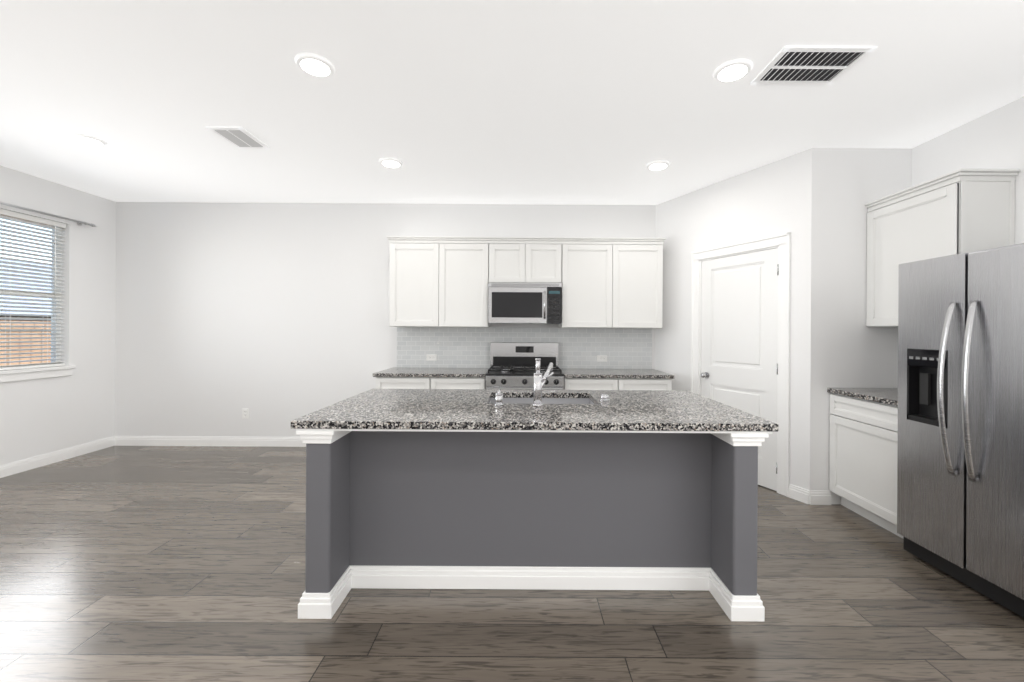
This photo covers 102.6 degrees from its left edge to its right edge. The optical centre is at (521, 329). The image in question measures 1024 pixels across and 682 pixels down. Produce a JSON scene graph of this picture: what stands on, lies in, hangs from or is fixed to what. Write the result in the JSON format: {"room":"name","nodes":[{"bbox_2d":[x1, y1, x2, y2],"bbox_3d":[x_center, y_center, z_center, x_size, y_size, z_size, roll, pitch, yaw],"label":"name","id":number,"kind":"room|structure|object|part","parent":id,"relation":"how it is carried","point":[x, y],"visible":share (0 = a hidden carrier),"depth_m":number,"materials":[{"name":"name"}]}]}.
{"room":"kitchen","nodes":[
{"label":"kitchen","id":0,"kind":"room"},
{"bbox_2d":[0,165,115,465],"bbox_3d":[-4.665,-0.073,0.615,0.150,2.750,8.030,0,0,0],"label":"wall","id":1,"kind":"structure","parent":0,"point":[42,416],"depth_m":4.20,"materials":[{"name":"white paint"}]},
{"bbox_2d":[0,201,96,382],"bbox_3d":[-4.613,-0.331,3.254,0.211,1.586,2.210,0,0,0],"label":"window unit","id":2,"kind":"structure","parent":1,"relation":"in","point":[55,367],"depth_m":3.89,"materials":[{"name":"white plastic"}]},
{"bbox_3d":[-4.615,0.410,3.254,0.115,0.103,1.880,0,0,0],"label":"window sill trim","id":3,"kind":"part","parent":2,"relation":"part of","materials":[{"name":"white paint"}]},
{"bbox_3d":[-4.542,-1.103,3.254,0.079,0.043,2.210,0,0,0],"label":"curtain rod","id":4,"kind":"part","parent":2,"relation":"part of","materials":[{"name":"silver metal"}]},
{"bbox_2d":[0,436,114,477],"bbox_3d":[-4.591,1.249,0.615,0.014,0.105,8.030,0,0,0],"label":"baseboard","id":5,"kind":"structure","parent":1,"relation":"attached to","point":[9,469],"depth_m":4.02,"materials":[{"name":"white paint"}]},
{"bbox_2d":[115,202,655,436],"bbox_3d":[-0.795,-0.050,4.705,7.890,2.750,0.150,0,0,0],"label":"wall","id":6,"kind":"structure","parent":0,"point":[273,318],"depth_m":4.63,"materials":[{"name":"white paint"}]},
{"bbox_2d":[115,436,305,446],"bbox_3d":[-3.006,1.259,4.623,3.125,0.105,0.014,0,0,0],"label":"baseboard","id":7,"kind":"structure","parent":6,"relation":"attached to","point":[119,440],"depth_m":4.62,"materials":[{"name":"white paint"}]},
{"bbox_2d":[242,408,248,418],"bbox_3d":[-3.121,0.941,4.625,0.070,0.115,0.010,0,0,0],"label":"outlet","id":8,"kind":"object","parent":6,"relation":"attached to","point":[245,412],"visible":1,"depth_m":4.62,"materials":[{"name":"white plastic"}]},
{"bbox_2d":[387,236,446,326],"bbox_3d":[-1.098,-0.488,4.454,0.578,0.908,0.348,0,0,0],"label":"upper cabinet","id":9,"kind":"object","parent":6,"relation":"attached to","point":[418,268],"depth_m":4.29,"materials":[{"name":"white paint"}]},
{"bbox_3d":[0.046,-0.936,4.446,2.908,0.062,0.364,0,0,0],"label":"crown","id":10,"kind":"part","parent":9,"relation":"part of","materials":[{"name":"white paint"}]},
{"bbox_2d":[426,354,436,360],"bbox_3d":[-1.018,0.310,4.616,0.115,0.070,0.010,0,0,0],"label":"outlet","id":11,"kind":"object","parent":6,"relation":"attached to","point":[431,357],"visible":1,"depth_m":4.62,"materials":[{"name":"white plastic"}]},
{"bbox_2d":[447,240,490,326],"bbox_3d":[-0.640,-0.485,4.454,0.578,0.908,0.348,0,0,0],"label":"upper cabinet","id":12,"kind":"object","parent":6,"relation":"attached to","point":[468,261],"depth_m":4.29,"materials":[{"name":"white paint"}]},
{"bbox_2d":[491,240,530,275],"bbox_3d":[-0.127,-0.715,4.454,0.442,0.443,0.348,0,0,0],"label":"upper cabinet","id":13,"kind":"object","parent":6,"relation":"attached to","point":[508,257],"depth_m":4.29,"materials":[{"name":"white paint"}]},
{"bbox_2d":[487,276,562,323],"bbox_3d":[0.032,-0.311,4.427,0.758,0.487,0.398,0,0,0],"label":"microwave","id":14,"kind":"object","parent":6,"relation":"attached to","point":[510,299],"depth_m":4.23,"materials":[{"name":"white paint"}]},
{"bbox_2d":[488,282,561,324],"bbox_3d":[0.032,-0.279,4.407,0.758,0.422,0.437,0,0,0],"label":"microwave","id":15,"kind":"object","parent":6,"relation":"attached to","point":[508,302],"depth_m":4.23,"materials":[{"name":"silver metal"}]},
{"bbox_2d":[531,240,562,275],"bbox_3d":[0.195,-0.713,4.454,0.442,0.443,0.348,0,0,0],"label":"upper cabinet","id":16,"kind":"object","parent":6,"relation":"attached to","point":[546,255],"depth_m":4.29,"materials":[{"name":"white paint"}]},
{"bbox_2d":[559,240,618,327],"bbox_3d":[0.711,-0.477,4.454,0.588,0.908,0.348,0,0,0],"label":"upper cabinet","id":17,"kind":"object","parent":6,"relation":"attached to","point":[575,282],"depth_m":4.29,"materials":[{"name":"white paint"}]},
{"bbox_2d":[597,355,606,361],"bbox_3d":[0.901,0.322,4.616,0.115,0.070,0.010,0,0,0],"label":"outlet","id":18,"kind":"object","parent":6,"relation":"attached to","point":[601,358],"visible":1,"depth_m":4.62,"materials":[{"name":"white plastic"}]},
{"bbox_2d":[619,240,664,327],"bbox_3d":[1.179,-0.474,4.454,0.588,0.908,0.348,0,0,0],"label":"upper cabinet","id":19,"kind":"object","parent":6,"relation":"attached to","point":[640,261],"depth_m":4.29,"materials":[{"name":"white paint"}]},
{"bbox_2d":[0,446,1023,681],"bbox_3d":[-0.803,1.355,0.615,7.890,0.060,8.330,0,0,0],"label":"floor","id":20,"kind":"structure","parent":0,"point":[152,563],"depth_m":1.95,"materials":[{"name":"brown wood"}]},
{"bbox_2d":[376,379,436,388],"bbox_3d":[-1.135,0.891,4.314,0.602,0.865,0.627,0,0,0],"label":"base cabinet","id":21,"kind":"object","parent":20,"relation":"on","point":[380,383],"depth_m":4.00,"materials":[{"name":"white paint"}]},
{"bbox_2d":[373,367,488,378],"bbox_3d":[-0.905,0.442,4.307,1.097,0.035,0.643,0,0,0],"label":"countertop","id":22,"kind":"structure","parent":21,"relation":"on","point":[395,372],"depth_m":4.02,"materials":[{"name":"grey stone"}]},
{"bbox_2d":[437,375,485,388],"bbox_3d":[-0.661,0.893,4.314,0.601,0.865,0.627,0,0,0],"label":"base cabinet","id":23,"kind":"object","parent":20,"relation":"on","point":[441,383],"depth_m":4.00,"materials":[{"name":"white paint"}]},
{"bbox_2d":[486,342,563,389],"bbox_3d":[0.025,0.735,4.242,0.756,1.190,0.717,0,0,0],"label":"range","id":24,"kind":"object","parent":20,"relation":"on","point":[512,365],"visible":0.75,"depth_m":4.50,"materials":[{"name":"silver metal"}]},
{"bbox_2d":[296,394,767,621],"bbox_3d":[0.055,0.893,2.375,2.180,0.875,0.995,0,0,0],"label":"kitchen island","id":25,"kind":"object","parent":20,"relation":"on","point":[537,488],"depth_m":2.12,"materials":[{"name":"grey paint"}]},
{"bbox_2d":[291,402,778,433],"bbox_3d":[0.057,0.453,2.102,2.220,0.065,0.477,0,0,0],"label":"island countertop","id":26,"kind":"structure","parent":25,"relation":"on","point":[340,415],"depth_m":1.97,"materials":[{"name":"grey stone"}]},
{"bbox_2d":[495,390,502,405],"bbox_3d":[-0.127,0.378,2.305,0.052,0.083,0.082,0,0,0],"label":"soap dispenser","id":27,"kind":"object","parent":26,"relation":"on","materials":[{"name":"silver metal"}]},
{"bbox_2d":[531,358,553,405],"bbox_3d":[0.118,0.290,2.276,0.119,0.262,0.060,0,0,0],"label":"faucet","id":28,"kind":"object","parent":26,"relation":"on","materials":[{"name":"silver metal"}]},
{"bbox_2d":[564,375,624,389],"bbox_3d":[0.705,0.902,4.314,0.592,0.865,0.627,0,0,0],"label":"base cabinet","id":29,"kind":"object","parent":20,"relation":"on","point":[569,384],"depth_m":4.00,"materials":[{"name":"white paint"}]},
{"bbox_2d":[559,367,672,378],"bbox_3d":[0.946,0.453,4.307,1.073,0.035,0.643,0,0,0],"label":"countertop","id":30,"kind":"structure","parent":29,"relation":"on","point":[569,372],"depth_m":4.12,"materials":[{"name":"grey stone"}]},
{"bbox_2d":[625,379,671,389],"bbox_3d":[1.168,0.905,4.314,0.591,0.865,0.627,0,0,0],"label":"base cabinet","id":31,"kind":"object","parent":20,"relation":"on","point":[630,384],"depth_m":4.00,"materials":[{"name":"white paint"}]},
{"bbox_2d":[827,388,902,537],"bbox_3d":[2.671,0.896,2.832,0.643,0.900,0.661,0,0,0],"label":"base cabinet","id":32,"kind":"object","parent":20,"relation":"on","point":[863,446],"visible":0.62,"depth_m":2.84,"materials":[{"name":"white paint"}]},
{"bbox_2d":[897,243,1023,617],"bbox_3d":[2.582,0.474,2.035,0.750,1.743,0.910,0,0,0],"label":"fridge","id":33,"kind":"object","parent":20,"relation":"on","point":[960,485],"visible":1,"depth_m":2.10,"materials":[{"name":"silver metal"}]},
{"bbox_3d":[2.318,0.417,2.303,0.078,1.631,0.374,0,0,0],"label":"door","id":34,"kind":"part","parent":33,"relation":"part of","materials":[{"name":"silver metal"}]},
{"bbox_3d":[2.320,0.417,1.845,0.075,1.631,0.530,0,0,0],"label":"door","id":35,"kind":"part","parent":33,"relation":"part of","materials":[{"name":"silver metal"}]},
{"bbox_2d":[0,0,1023,204],"bbox_3d":[-0.786,-1.465,0.615,7.890,0.080,8.330,0,0,0],"label":"ceiling","id":36,"kind":"structure","parent":0,"point":[584,102],"depth_m":2.46,"materials":[{"name":"white paint"}]},
{"bbox_2d":[70,133,107,146],"bbox_3d":[-3.269,-1.431,3.097,0.198,0.018,0.198,0,0,0],"label":"recessed light","id":37,"kind":"object","parent":36,"relation":"in","point":[88,140],"visible":1,"depth_m":3.08,"materials":[{"name":"white plastic"}]},
{"bbox_2d":[206,127,269,148],"bbox_3d":[-2.101,-1.427,3.050,0.250,0.011,0.330,0,0,0],"label":"ceiling vent","id":38,"kind":"object","parent":36,"relation":"in","point":[239,137],"visible":1,"depth_m":3.03,"materials":[{"name":"grey metal"}]},
{"bbox_2d":[294,52,335,77],"bbox_3d":[-1.111,-1.417,2.205,0.198,0.018,0.198,0,0,0],"label":"recessed light","id":39,"kind":"object","parent":36,"relation":"in","point":[315,65],"visible":1,"depth_m":2.18,"materials":[{"name":"white plastic"}]},
{"bbox_2d":[379,157,402,167],"bbox_3d":[-1.113,-1.417,3.486,0.198,0.018,0.198,0,0,0],"label":"recessed light","id":40,"kind":"object","parent":36,"relation":"in","point":[388,162],"visible":0.96,"depth_m":3.45,"materials":[{"name":"white plastic"}]},
{"bbox_2d":[646,160,669,170],"bbox_3d":[1.164,-1.403,3.507,0.198,0.018,0.198,0,0,0],"label":"recessed light","id":41,"kind":"object","parent":36,"relation":"in","point":[657,165],"visible":0.96,"depth_m":3.48,"materials":[{"name":"white plastic"}]},
{"bbox_2d":[713,58,752,82],"bbox_3d":[1.146,-1.403,2.230,0.198,0.018,0.198,0,0,0],"label":"recessed light","id":42,"kind":"object","parent":36,"relation":"in","point":[733,70],"visible":1,"depth_m":2.21,"materials":[{"name":"white plastic"}]},
{"bbox_2d":[750,46,876,84],"bbox_3d":[1.535,-1.403,2.190,0.460,0.018,0.310,0,0,0],"label":"ceiling vent","id":43,"kind":"object","parent":36,"relation":"in","point":[808,65],"visible":1,"depth_m":2.17,"materials":[{"name":"grey metal"}]},
{"bbox_2d":[655,148,811,496],"bbox_3d":[1.862,-0.034,3.963,0.185,2.750,1.758,0,0,-26],"label":"wall","id":44,"kind":"structure","parent":0,"point":[734,331],"depth_m":3.61,"materials":[{"name":"white paint"}]},
{"bbox_3d":[1.970,0.277,3.730,0.518,2.130,0.875,0,0,0],"label":"pantry door jamb trim","id":45,"kind":"part","parent":44,"relation":"part of","materials":[{"name":"white paint"}]},
{"bbox_2d":[810,148,911,503],"bbox_3d":[2.614,-0.029,3.224,0.772,2.750,0.120,0,0,0],"label":"wall","id":46,"kind":"structure","parent":0,"point":[850,348],"depth_m":3.16,"materials":[{"name":"white paint"}]},
{"bbox_2d":[912,96,1023,243],"bbox_3d":[3.075,-0.026,0.615,0.150,2.750,8.030,0,0,0],"label":"wall","id":47,"kind":"structure","parent":0,"point":[993,139],"depth_m":2.67,"materials":[{"name":"white paint"}]},
{"bbox_2d":[865,169,1019,326],"bbox_3d":[2.819,-0.498,2.816,0.364,0.947,0.693,0,0,0],"label":"upper cabinet","id":48,"kind":"object","parent":47,"relation":"attached to","point":[959,211],"visible":0.65,"depth_m":2.66,"materials":[{"name":"white paint"}]},
{"label":"outside","id":49,"kind":"structure","parent":0,"visible":0},
{"bbox_3d":[-22.394,2.218,15.000,35.240,0.050,50.000,0,0,0],"label":"ground","id":50,"kind":"structure","parent":49,"visible":0},
{"bbox_2d":[0,321,50,365],"bbox_3d":[-7.557,1.074,12.000,0.100,2.420,36.000,0,0,0],"label":"fence","id":51,"kind":"object","parent":50,"relation":"on","point":[18,359],"depth_m":6.22,"materials":[{"name":"brown wood"}]},
{"bbox_2d":[0,259,50,320],"bbox_3d":[-17.900,-0.104,18.000,9.000,4.650,32.800,0,0,0],"label":"house","id":52,"kind":"structure","parent":50,"relation":"on","point":[25,290],"depth_m":12.26,"materials":[{"name":"brick"}]}
]}

